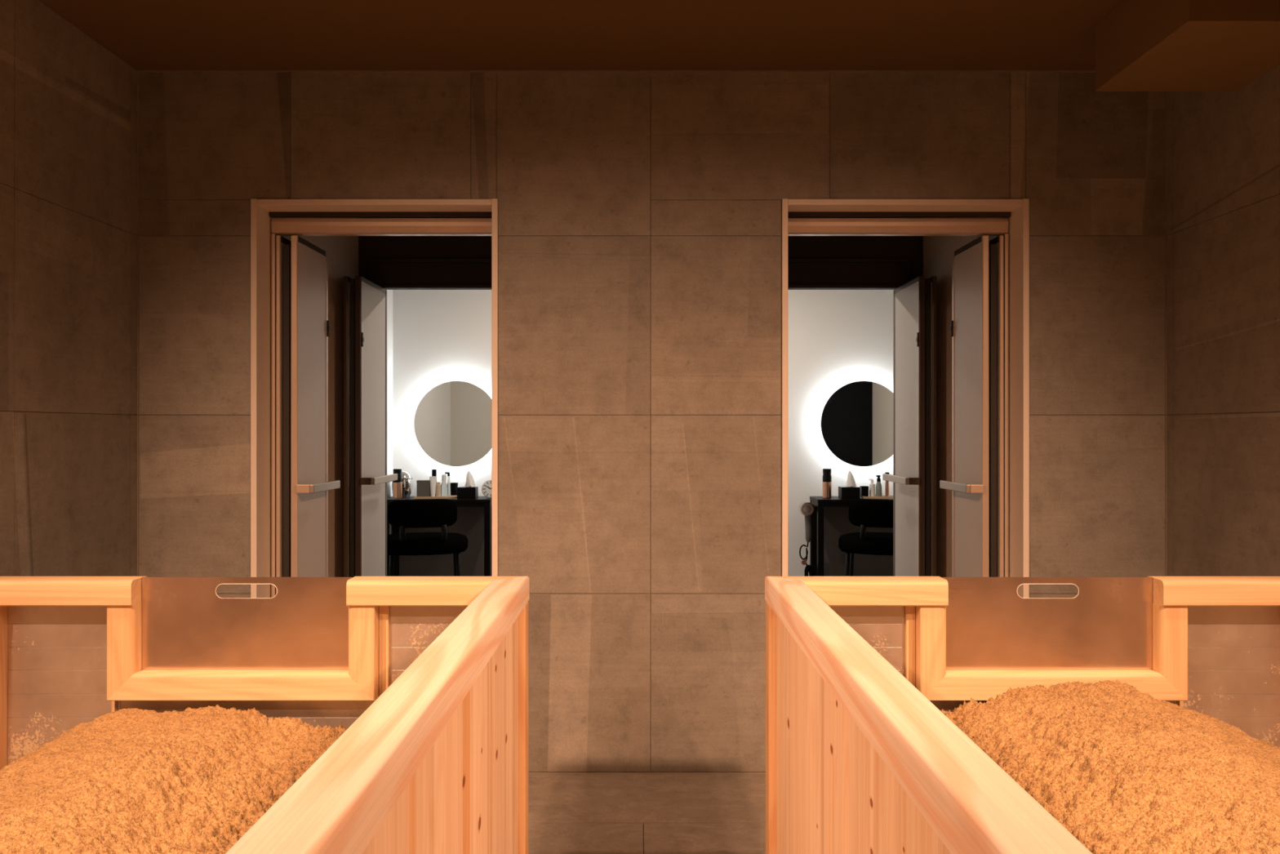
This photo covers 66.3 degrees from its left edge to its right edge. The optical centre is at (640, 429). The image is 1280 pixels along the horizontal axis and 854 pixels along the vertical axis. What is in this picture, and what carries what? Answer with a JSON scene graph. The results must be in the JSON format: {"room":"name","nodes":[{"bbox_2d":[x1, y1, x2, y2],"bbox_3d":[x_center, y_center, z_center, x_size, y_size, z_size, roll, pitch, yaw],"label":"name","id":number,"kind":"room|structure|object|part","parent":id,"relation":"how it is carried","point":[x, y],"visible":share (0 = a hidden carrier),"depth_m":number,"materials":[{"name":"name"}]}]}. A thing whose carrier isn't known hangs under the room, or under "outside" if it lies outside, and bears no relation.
{"room":"spa treatment room","nodes":[
{"label":"spa treatment room","id":0,"kind":"room"},
{"bbox_2d":[0,0,137,576],"bbox_3d":[-1.735,-0.028,0.847,0.100,2.349,5.093,0,0,0],"label":"wall","id":1,"kind":"structure","parent":0,"point":[68,104],"depth_m":2.86,"materials":[{"name":"beige tile"}]},
{"bbox_2d":[271,217,358,577],"bbox_3d":[-1.375,-0.033,3.997,0.100,2.360,1.207,0,0,0],"label":"wall","id":2,"kind":"structure","parent":0,"point":[342,251],"depth_m":4.27,"materials":[{"name":"brown wood"}]},
{"bbox_2d":[386,289,392,556],"bbox_3d":[-1.800,-0.033,5.820,0.100,2.360,2.200,0,0,0],"label":"wall","id":3,"kind":"structure","parent":0,"point":[389,292],"depth_m":6.83,"materials":[{"name":"white paint"}]},
{"bbox_2d":[38,0,1122,70],"bbox_3d":[0.037,-1.252,0.847,3.645,0.100,5.093,0,0,0],"label":"ceiling","id":4,"kind":"structure","parent":0,"point":[144,34],"depth_m":2.98,"materials":[{"name":"paint"}]},
{"bbox_2d":[1095,0,1279,91],"bbox_3d":[1.554,-1.103,2.659,0.412,0.198,0.499,0,0,0],"label":"ceiling beam","id":5,"kind":"structure","parent":4,"relation":"attached to","point":[1141,45],"depth_m":2.64,"materials":[{"name":"paint"}]},
{"bbox_2d":[358,217,923,279],"bbox_3d":[0.190,-0.033,4.630,4.080,2.360,0.060,0,0,0],"label":"wall partition","id":6,"kind":"structure","parent":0,"point":[369,246],"depth_m":4.60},
{"bbox_2d":[392,289,893,576],"bbox_3d":[0.190,-0.033,6.970,4.080,2.360,0.100,0,0,0],"label":"wall","id":7,"kind":"structure","parent":0,"point":[837,339],"depth_m":6.92,"materials":[{"name":"white paint"}]},
{"bbox_2d":[413,381,491,466],"bbox_3d":[-1.290,-0.042,6.893,0.600,0.600,0.054,0,0,0],"label":"round mirror","id":8,"kind":"object","parent":7,"relation":"attached to","point":[452,421],"visible":0.88,"depth_m":6.87,"materials":[{"name":"grey mirror"}]},
{"bbox_2d":[820,381,893,466],"bbox_3d":[1.561,-0.042,6.893,0.600,0.600,0.054,0,0,0],"label":"round mirror","id":9,"kind":"object","parent":7,"relation":"attached to","point":[856,422],"visible":0.88,"depth_m":6.87,"materials":[{"name":"black mirror"}]},
{"bbox_2d":[528,771,765,853],"bbox_3d":[0.037,1.207,0.847,3.645,0.120,5.093,0,0,0],"label":"floor","id":10,"kind":"structure","parent":0,"point":[570,812],"depth_m":2.94,"materials":[{"name":"tile"}]},
{"bbox_2d":[0,576,528,853],"bbox_3d":[-0.946,0.753,1.339,1.341,0.787,2.158,0,0,0],"label":"tub","id":11,"kind":"object","parent":10,"relation":"on","point":[432,697],"visible":0.8,"depth_m":2.34,"materials":[{"name":"brown wood"}]},
{"bbox_3d":[-1.582,0.784,2.384,0.064,0.726,0.067,0,0,0],"label":"corner post","id":12,"kind":"part","parent":11,"relation":"part of","materials":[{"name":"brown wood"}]},
{"bbox_3d":[-1.415,0.391,2.377,0.401,0.061,0.082,0,0,0],"label":"rail","id":13,"kind":"part","parent":11,"relation":"part of","materials":[{"name":"beige wood"}]},
{"bbox_3d":[-1.246,0.535,2.378,0.065,0.228,0.067,0,0,0],"label":"gate post","id":14,"kind":"part","parent":11,"relation":"part of","materials":[{"name":"beige wood"}]},
{"bbox_2d":[0,704,348,853],"bbox_3d":[-0.946,0.876,1.337,1.197,0.474,2.010,0,0,0],"label":"sawdust","id":15,"kind":"object","parent":11,"relation":"in","point":[134,780],"visible":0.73,"depth_m":1.92},
{"bbox_3d":[-0.959,0.617,2.378,0.641,0.065,0.067,0,0,0],"label":"gate sill","id":16,"kind":"part","parent":11,"relation":"part of","materials":[{"name":"beige wood"}]},
{"bbox_2d":[142,577,351,669],"bbox_3d":[-0.959,0.471,2.384,0.509,0.225,0.004,0,0,0],"label":"glass panel","id":17,"kind":"object","parent":11,"relation":"on","point":[186,624],"visible":0.99,"depth_m":2.38,"materials":[{"name":"glass"}]},
{"bbox_3d":[-0.670,0.535,2.378,0.065,0.228,0.067,0,0,0],"label":"gate post","id":18,"kind":"part","parent":11,"relation":"part of","materials":[{"name":"beige wood"}]},
{"bbox_3d":[-0.316,0.391,1.339,0.082,0.061,2.158,0,0,0],"label":"long rail","id":19,"kind":"part","parent":11,"relation":"part of","materials":[{"name":"beige wood"}]},
{"bbox_3d":[-0.488,0.391,2.377,0.427,0.061,0.082,0,0,0],"label":"rail","id":20,"kind":"part","parent":11,"relation":"part of","materials":[{"name":"beige wood"}]},
{"bbox_3d":[-0.309,0.784,2.384,0.064,0.726,0.067,0,0,0],"label":"corner post","id":21,"kind":"part","parent":11,"relation":"part of","materials":[{"name":"brown wood"}]},
{"bbox_2d":[764,576,1279,853],"bbox_3d":[0.977,0.753,1.339,1.341,0.787,2.158,0,0,0],"label":"tub","id":22,"kind":"object","parent":10,"relation":"on","point":[863,756],"visible":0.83,"depth_m":2.07,"materials":[{"name":"brown wood"}]},
{"bbox_3d":[0.340,0.784,2.384,0.064,0.726,0.067,0,0,0],"label":"corner post","id":23,"kind":"part","parent":22,"relation":"part of","materials":[{"name":"brown wood"}]},
{"bbox_3d":[0.519,0.391,2.377,0.427,0.061,0.082,0,0,0],"label":"rail","id":24,"kind":"part","parent":22,"relation":"part of","materials":[{"name":"beige wood"}]},
{"bbox_3d":[0.347,0.391,1.339,0.082,0.061,2.158,0,0,0],"label":"long rail","id":25,"kind":"part","parent":22,"relation":"part of","materials":[{"name":"beige wood"}]},
{"bbox_3d":[0.702,0.535,2.378,0.065,0.228,0.067,0,0,0],"label":"gate post","id":26,"kind":"part","parent":22,"relation":"part of","materials":[{"name":"beige wood"}]},
{"bbox_2d":[942,577,1152,669],"bbox_3d":[0.990,0.471,2.384,0.509,0.225,0.004,0,0,0],"label":"glass panel","id":27,"kind":"object","parent":22,"relation":"on","point":[1108,624],"visible":1,"depth_m":2.38,"materials":[{"name":"glass"}]},
{"bbox_3d":[0.990,0.617,2.378,0.641,0.065,0.067,0,0,0],"label":"gate sill","id":28,"kind":"part","parent":22,"relation":"part of","materials":[{"name":"beige wood"}]},
{"bbox_2d":[940,680,1279,853],"bbox_3d":[0.977,0.845,1.337,1.197,0.535,2.010,0,0,0],"label":"sawdust","id":29,"kind":"object","parent":22,"relation":"in","point":[1123,769],"visible":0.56,"depth_m":1.84},
{"bbox_3d":[1.278,0.535,2.378,0.065,0.228,0.067,0,0,0],"label":"gate post","id":30,"kind":"part","parent":22,"relation":"part of","materials":[{"name":"beige wood"}]},
{"bbox_3d":[1.446,0.391,2.377,0.401,0.061,0.082,0,0,0],"label":"rail","id":31,"kind":"part","parent":22,"relation":"part of","materials":[{"name":"beige wood"}]},
{"bbox_2d":[138,72,1164,771],"bbox_3d":[0.037,-0.028,3.338,3.645,2.349,0.110,0,0,0],"label":"wall","id":32,"kind":"structure","parent":0,"point":[639,214],"depth_m":3.28,"materials":[{"name":"beige tile"}]},
{"bbox_2d":[250,198,497,597],"bbox_3d":[-0.891,0.187,3.499,0.826,1.920,0.449,0,0,0],"label":"door","id":33,"kind":"structure","parent":32,"relation":"in","point":[291,328],"depth_m":3.39,"materials":[{"name":"brown wood"}]},
{"bbox_3d":[-1.254,0.218,3.548,0.011,1.738,0.295,0,0,0],"label":"panel","id":34,"kind":"part","parent":33,"relation":"part of","materials":[{"name":"brown wood"}]},
{"bbox_3d":[-1.254,0.231,3.548,0.013,1.808,0.295,0,0,0],"label":"rail","id":35,"kind":"part","parent":33,"relation":"part of","materials":[{"name":"brown metal"}]},
{"bbox_3d":[-1.199,0.218,3.548,0.020,1.738,0.295,0,0,0],"label":"panel","id":36,"kind":"part","parent":33,"relation":"part of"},
{"bbox_3d":[-1.199,0.231,3.548,0.022,1.808,0.295,0,0,0],"label":"rail","id":37,"kind":"part","parent":33,"relation":"part of","materials":[{"name":"brown wood"}]},
{"bbox_3d":[-1.132,0.204,3.518,0.016,0.030,0.299,0,0,0],"label":"handle","id":38,"kind":"part","parent":33,"relation":"part of","materials":[{"name":"beige wood"}]},
{"bbox_3d":[-0.891,-0.761,3.328,0.786,0.020,0.106,0,0,0],"label":"head casing","id":39,"kind":"part","parent":33,"relation":"part of","materials":[{"name":"brown wood"}]},
{"bbox_2d":[137,70,1166,576],"bbox_3d":[0.037,-0.028,3.280,3.445,2.349,0.006,0,0,0],"label":"trim","id":40,"kind":"structure","parent":32,"relation":"attached to","point":[138,71],"depth_m":3.28,"materials":[{"name":"tile"}]},
{"bbox_2d":[781,198,1029,597],"bbox_3d":[0.885,0.187,3.499,0.826,1.920,0.449,0,0,0],"label":"door","id":41,"kind":"structure","parent":32,"relation":"in","point":[989,326],"depth_m":3.39,"materials":[{"name":"brown wood"}]},
{"bbox_3d":[0.885,-0.761,3.328,0.786,0.020,0.106,0,0,0],"label":"head casing","id":42,"kind":"part","parent":41,"relation":"part of","materials":[{"name":"brown wood"}]},
{"bbox_3d":[1.126,0.204,3.518,0.016,0.030,0.299,0,0,0],"label":"handle","id":43,"kind":"part","parent":41,"relation":"part of","materials":[{"name":"beige wood"}]},
{"bbox_3d":[1.193,0.218,3.548,0.020,1.738,0.295,0,0,0],"label":"panel","id":44,"kind":"part","parent":41,"relation":"part of","materials":[{"name":"wood"}]},
{"bbox_3d":[1.193,0.231,3.548,0.022,1.808,0.295,0,0,0],"label":"rail","id":45,"kind":"part","parent":41,"relation":"part of","materials":[{"name":"brown wood"}]},
{"bbox_3d":[1.248,0.218,3.548,0.011,1.738,0.295,0,0,0],"label":"panel","id":46,"kind":"part","parent":41,"relation":"part of","materials":[{"name":"brown wood"}]},
{"bbox_3d":[1.248,0.231,3.548,0.013,1.808,0.295,0,0,0],"label":"rail","id":47,"kind":"part","parent":41,"relation":"part of","materials":[{"name":"brown metal"}]},
{"bbox_2d":[923,217,1008,577],"bbox_3d":[1.375,-0.033,3.997,0.100,2.360,1.207,0,0,0],"label":"door frame","id":48,"kind":"structure","parent":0,"point":[938,251],"depth_m":4.29,"materials":[{"name":"brown wood"}]},
{"bbox_2d":[1166,65,1279,576],"bbox_3d":[1.810,-0.028,0.847,0.100,2.349,5.093,0,0,0],"label":"wall","id":49,"kind":"structure","parent":0,"point":[1223,148],"depth_m":2.96,"materials":[{"name":"beige tile"}]},
{"bbox_3d":[0.190,1.207,5.207,4.080,0.120,3.627,0,0,0],"label":"floor","id":50,"kind":"structure","parent":0,"visible":0},
{"bbox_2d":[386,498,467,576],"bbox_3d":[-1.343,0.781,6.050,0.544,0.733,0.501,0,0,-11],"label":"chair","id":51,"kind":"object","parent":50,"relation":"on","point":[436,513],"visible":0.88,"depth_m":5.83,"materials":[{"name":"black fabric"}]},
{"bbox_3d":[-1.530,0.932,5.888,0.028,0.431,0.044,0,0,39],"label":"leg","id":52,"kind":"part","parent":51,"relation":"part of","materials":[{"name":"black paint"}]},
{"bbox_3d":[-1.575,0.932,6.188,0.045,0.431,0.027,0,0,34],"label":"leg","id":53,"kind":"part","parent":51,"relation":"part of","materials":[{"name":"black paint"}]},
{"bbox_3d":[-1.303,0.499,5.853,0.407,0.168,0.099,0,0,-11],"label":"backrest","id":54,"kind":"part","parent":51,"relation":"part of","materials":[{"name":"black fabric"}]},
{"bbox_3d":[-1.345,0.700,6.060,0.544,0.104,0.480,0,0,-11],"label":"seat","id":55,"kind":"part","parent":51,"relation":"part of","materials":[{"name":"black fabric"}]},
{"bbox_3d":[-1.183,0.932,6.268,0.027,0.431,0.045,0,0,34],"label":"leg","id":56,"kind":"part","parent":51,"relation":"part of","materials":[{"name":"black paint"}]},
{"bbox_3d":[-1.108,0.932,5.974,0.044,0.431,0.028,0,0,28],"label":"leg","id":57,"kind":"part","parent":51,"relation":"part of","materials":[{"name":"black paint"}]},
{"bbox_2d":[386,496,491,576],"bbox_3d":[-1.377,0.808,6.750,0.730,0.678,0.320,0,0,0],"label":"table","id":58,"kind":"object","parent":50,"relation":"on","point":[473,521],"visible":0.26,"depth_m":6.88,"materials":[{"name":"black paint"}]},
{"bbox_3d":[-1.720,0.819,6.612,0.040,0.656,0.040,0,0,0],"label":"leg","id":59,"kind":"part","parent":58,"relation":"part of","materials":[{"name":"black paint"}]},
{"bbox_3d":[-1.720,0.819,6.888,0.040,0.656,0.040,0,0,0],"label":"leg","id":60,"kind":"part","parent":58,"relation":"part of","materials":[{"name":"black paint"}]},
{"bbox_2d":[392,468,402,498],"bbox_3d":[-1.659,0.368,6.680,0.062,0.201,0.062,0,0,0],"label":"bottle","id":61,"kind":"object","parent":58,"relation":"on","point":[397,484],"visible":0.94,"depth_m":6.66,"materials":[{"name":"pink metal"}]},
{"bbox_2d":[391,470,413,497],"bbox_3d":[-1.655,0.374,6.800,0.144,0.190,0.144,0,0,0],"label":"mirror","id":62,"kind":"object","parent":58,"relation":"on","point":[406,478],"visible":0.59,"depth_m":6.76,"materials":[{"name":"metal"}]},
{"bbox_3d":[-1.655,0.308,6.800,0.136,0.058,0.136,0,0,0],"label":"lid","id":63,"kind":"part","parent":62,"relation":"part of","materials":[{"name":"silver metal"}]},
{"bbox_2d":[413,495,457,498],"bbox_3d":[-1.397,0.462,6.715,0.287,0.015,0.120,0,0,0],"label":"wooden tray","id":64,"kind":"object","parent":58,"relation":"on","point":[450,496],"visible":0.64,"depth_m":6.66,"materials":[{"name":"brown wood"}]},
{"bbox_2d":[416,480,431,496],"bbox_3d":[-1.483,0.403,6.700,0.086,0.116,0.062,0,0,0],"label":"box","id":65,"kind":"object","parent":64,"relation":"on","point":[423,486],"visible":0.93,"depth_m":6.67,"materials":[{"name":"grey plastic"}]},
{"bbox_3d":[-1.483,0.353,6.700,0.086,0.016,0.062,0,0,0],"label":"lid","id":66,"kind":"part","parent":65,"relation":"part of","materials":[{"name":"grey plastic"}]},
{"bbox_2d":[429,475,436,496],"bbox_3d":[-1.417,0.390,6.685,0.034,0.143,0.034,0,0,44],"label":"tube","id":67,"kind":"object","parent":64,"relation":"on","point":[433,479],"visible":1,"depth_m":6.68,"materials":[{"name":"white plastic"}]},
{"bbox_2d":[431,469,436,496],"bbox_3d":[-1.422,0.367,6.745,0.033,0.188,0.033,0,0,0],"label":"bottle","id":68,"kind":"object","parent":64,"relation":"on","point":[433,471],"visible":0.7,"depth_m":6.73,"materials":[{"name":"grey plastic"}]},
{"bbox_2d":[435,481,440,496],"bbox_3d":[-1.381,0.409,6.690,0.034,0.103,0.034,0,0,0],"label":"lotion bottle","id":69,"kind":"object","parent":64,"relation":"on","point":[437,485],"visible":1,"depth_m":6.68,"materials":[{"name":"beige plastic"}]},
{"bbox_2d":[440,474,447,496],"bbox_3d":[-1.346,0.383,6.700,0.044,0.156,0.044,0,0,0],"label":"clear bottle","id":70,"kind":"object","parent":64,"relation":"on","point":[443,486],"visible":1,"depth_m":6.68,"materials":[{"name":"white plastic"}]},
{"bbox_2d":[444,471,449,496],"bbox_3d":[-1.319,0.376,6.690,0.034,0.171,0.019,0,0,0],"label":"bottle","id":71,"kind":"object","parent":64,"relation":"on","point":[447,473],"visible":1,"depth_m":6.68,"materials":[{"name":"white plastic"}]},
{"bbox_2d":[449,482,457,495],"bbox_3d":[-1.303,0.420,6.840,0.054,0.098,0.054,0,0,0],"label":"cup","id":72,"kind":"object","parent":58,"relation":"on","point":[454,486],"visible":0.75,"depth_m":6.82,"materials":[{"name":"paint"}]},
{"bbox_2d":[457,470,478,498],"bbox_3d":[-1.178,0.374,6.668,0.124,0.190,0.110,0,0,0],"label":"tissue box","id":73,"kind":"object","parent":58,"relation":"on","point":[469,491],"visible":1,"depth_m":6.61,"materials":[{"name":"black paint"}]},
{"bbox_2d":[481,479,491,497],"bbox_3d":[-1.027,0.405,6.719,0.128,0.128,0.018,0,0,0],"label":"clock","id":74,"kind":"object","parent":58,"relation":"on","point":[486,486],"visible":0.66,"depth_m":6.71,"materials":[{"name":"white plastic"}]},
{"bbox_3d":[-1.034,0.819,6.612,0.040,0.656,0.040,0,0,0],"label":"leg","id":75,"kind":"part","parent":58,"relation":"part of","materials":[{"name":"black paint"}]},
{"bbox_3d":[-1.034,0.819,6.888,0.040,0.656,0.040,0,0,0],"label":"leg","id":76,"kind":"part","parent":58,"relation":"part of","materials":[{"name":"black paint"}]},
{"bbox_2d":[809,496,893,576],"bbox_3d":[1.555,0.808,6.750,0.730,0.678,0.320,0,0,0],"label":"table","id":77,"kind":"object","parent":50,"relation":"on","point":[830,521],"visible":0.34,"depth_m":6.88,"materials":[{"name":"black paint"}]},
{"bbox_2d":[798,501,816,576],"bbox_3d":[1.136,0.817,6.660,0.119,0.655,0.094,0,0,0],"label":"hair dryer","id":78,"kind":"object","parent":77,"relation":"hanging from","point":[806,508],"visible":0.89,"depth_m":6.64,"materials":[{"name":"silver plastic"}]},
{"bbox_3d":[1.118,0.874,6.661,0.083,0.228,0.022,0,0,0],"label":"cord","id":79,"kind":"part","parent":78,"relation":"part of","materials":[{"name":"black paint"}]},
{"bbox_3d":[1.136,0.672,6.660,0.046,0.181,0.044,0,0,0],"label":"handle","id":80,"kind":"part","parent":78,"relation":"part of","materials":[{"name":"grey plastic"}]},
{"bbox_3d":[1.212,0.819,6.888,0.040,0.656,0.040,0,0,0],"label":"leg","id":81,"kind":"part","parent":77,"relation":"part of","materials":[{"name":"black paint"}]},
{"bbox_3d":[1.212,0.819,6.612,0.040,0.656,0.040,0,0,0],"label":"leg","id":82,"kind":"part","parent":77,"relation":"part of","materials":[{"name":"black paint"}]},
{"bbox_2d":[822,468,831,497],"bbox_3d":[1.279,0.368,6.730,0.062,0.201,0.062,0,0,0],"label":"can","id":83,"kind":"object","parent":77,"relation":"on","point":[827,477],"visible":1,"depth_m":6.71,"materials":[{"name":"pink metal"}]},
{"bbox_2d":[838,470,859,498],"bbox_3d":[1.417,0.374,6.668,0.124,0.190,0.110,0,0,0],"label":"tissue box","id":84,"kind":"object","parent":77,"relation":"on","point":[850,491],"visible":1,"depth_m":6.61,"materials":[{"name":"black paint"}]},
{"bbox_2d":[859,495,893,498],"bbox_3d":[1.664,0.462,6.730,0.299,0.015,0.120,0,0,0],"label":"wooden tray","id":85,"kind":"object","parent":77,"relation":"on","point":[868,496],"visible":0.4,"depth_m":6.67,"materials":[{"name":"brown wood"}]},
{"bbox_2d":[859,485,868,497],"bbox_3d":[1.535,0.424,6.730,0.049,0.074,0.049,0,0,0],"label":"jar","id":86,"kind":"object","parent":85,"relation":"on","point":[864,489],"visible":0.96,"depth_m":6.71,"materials":[{"name":"paint"}]},
{"bbox_3d":[1.535,0.394,6.730,0.049,0.014,0.049,0,0,0],"label":"lid","id":87,"kind":"part","parent":86,"relation":"part of","materials":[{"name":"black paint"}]},
{"bbox_2d":[869,478,875,496],"bbox_3d":[1.589,0.399,6.735,0.038,0.124,0.037,0,0,0],"label":"bottle","id":88,"kind":"object","parent":85,"relation":"on","point":[872,486],"visible":0.93,"depth_m":6.72,"materials":[{"name":"plastic"}]},
{"bbox_2d":[875,475,881,496],"bbox_3d":[1.633,0.387,6.725,0.044,0.149,0.044,0,0,0],"label":"bottle","id":89,"kind":"object","parent":85,"relation":"on","point":[878,486],"visible":0.94,"depth_m":6.71,"materials":[{"name":"grey plastic"}]},
{"bbox_2d":[884,471,888,496],"bbox_3d":[1.684,0.376,6.700,0.028,0.170,0.028,0,0,0],"label":"bottle","id":90,"kind":"object","parent":85,"relation":"on","point":[886,482],"visible":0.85,"depth_m":6.69,"materials":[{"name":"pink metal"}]},
{"bbox_2d":[838,498,893,576],"bbox_3d":[1.497,0.781,6.050,0.544,0.733,0.501,0,0,14],"label":"chair","id":91,"kind":"object","parent":50,"relation":"on","point":[864,513],"visible":0.53,"depth_m":5.86,"materials":[{"name":"black paint"}]},
{"bbox_3d":[1.259,0.932,5.986,0.044,0.431,0.028,0,0,-25],"label":"leg","id":92,"kind":"part","parent":91,"relation":"part of","materials":[{"name":"black paint"}]},
{"bbox_3d":[1.348,0.932,6.276,0.027,0.431,0.045,0,0,-31],"label":"leg","id":93,"kind":"part","parent":91,"relation":"part of","materials":[{"name":"black paint"}]},
{"bbox_3d":[1.500,0.700,6.060,0.544,0.104,0.480,0,0,14],"label":"seat","id":94,"kind":"part","parent":91,"relation":"part of","materials":[{"name":"black fabric"}]},
{"bbox_3d":[1.448,0.499,5.855,0.407,0.168,0.099,0,0,14],"label":"backrest","id":95,"kind":"part","parent":91,"relation":"part of","materials":[{"name":"black fabric"}]},
{"bbox_3d":[0.190,-0.033,4.690,3.880,2.360,0.060,0,0,0],"label":"lining","id":96,"kind":"object","parent":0,"visible":0},
{"bbox_2d":[343,257,491,577],"bbox_3d":[-0.861,0.172,4.429,0.822,1.950,0.582,0,0,0],"label":"door","id":97,"kind":"structure","parent":96,"relation":"attached to","point":[366,478],"depth_m":4.32,"materials":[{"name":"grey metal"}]},
{"bbox_3d":[-1.254,0.228,4.366,0.013,1.718,0.391,0,0,0],"label":"panel","id":98,"kind":"part","parent":97,"relation":"part of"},
{"bbox_3d":[-1.200,0.228,4.366,0.022,1.718,0.391,0,0,0],"label":"panel","id":99,"kind":"part","parent":97,"relation":"part of","materials":[{"name":"wood"}]},
{"bbox_3d":[-1.200,0.241,4.366,0.024,1.788,0.391,0,0,0],"label":"rail","id":100,"kind":"part","parent":97,"relation":"part of","materials":[{"name":"brown metal"}]},
{"bbox_3d":[-1.132,0.218,4.335,0.016,0.030,0.395,0,0,0],"label":"handle","id":101,"kind":"part","parent":97,"relation":"part of","materials":[{"name":"beige wood"}]},
{"bbox_3d":[-0.861,-0.795,4.654,0.782,0.015,0.132,0,0,0],"label":"head casing","id":102,"kind":"part","parent":97,"relation":"part of","materials":[{"name":"brown wood"}]},
{"bbox_2d":[787,257,936,576],"bbox_3d":[0.855,0.172,4.429,0.822,1.950,0.582,0,0,0],"label":"door","id":103,"kind":"structure","parent":96,"relation":"attached to","point":[913,478],"depth_m":4.34,"materials":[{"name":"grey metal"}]},
{"bbox_3d":[0.855,-0.795,4.654,0.782,0.015,0.132,0,0,0],"label":"head casing","id":104,"kind":"part","parent":103,"relation":"part of","materials":[{"name":"brown wood"}]},
{"bbox_3d":[1.126,0.218,4.335,0.016,0.030,0.395,0,0,0],"label":"handle","id":105,"kind":"part","parent":103,"relation":"part of","materials":[{"name":"beige wood"}]},
{"bbox_3d":[1.194,0.228,4.366,0.022,1.718,0.391,0,0,0],"label":"panel","id":106,"kind":"part","parent":103,"relation":"part of","materials":[{"name":"white wood"}]},
{"bbox_3d":[1.194,0.241,4.366,0.024,1.788,0.391,0,0,0],"label":"rail","id":107,"kind":"part","parent":103,"relation":"part of","materials":[{"name":"brown metal"}]},
{"bbox_3d":[1.248,0.228,4.366,0.013,1.718,0.391,0,0,0],"label":"panel","id":108,"kind":"part","parent":103,"relation":"part of","materials":[{"name":"brown wood"}]}
]}

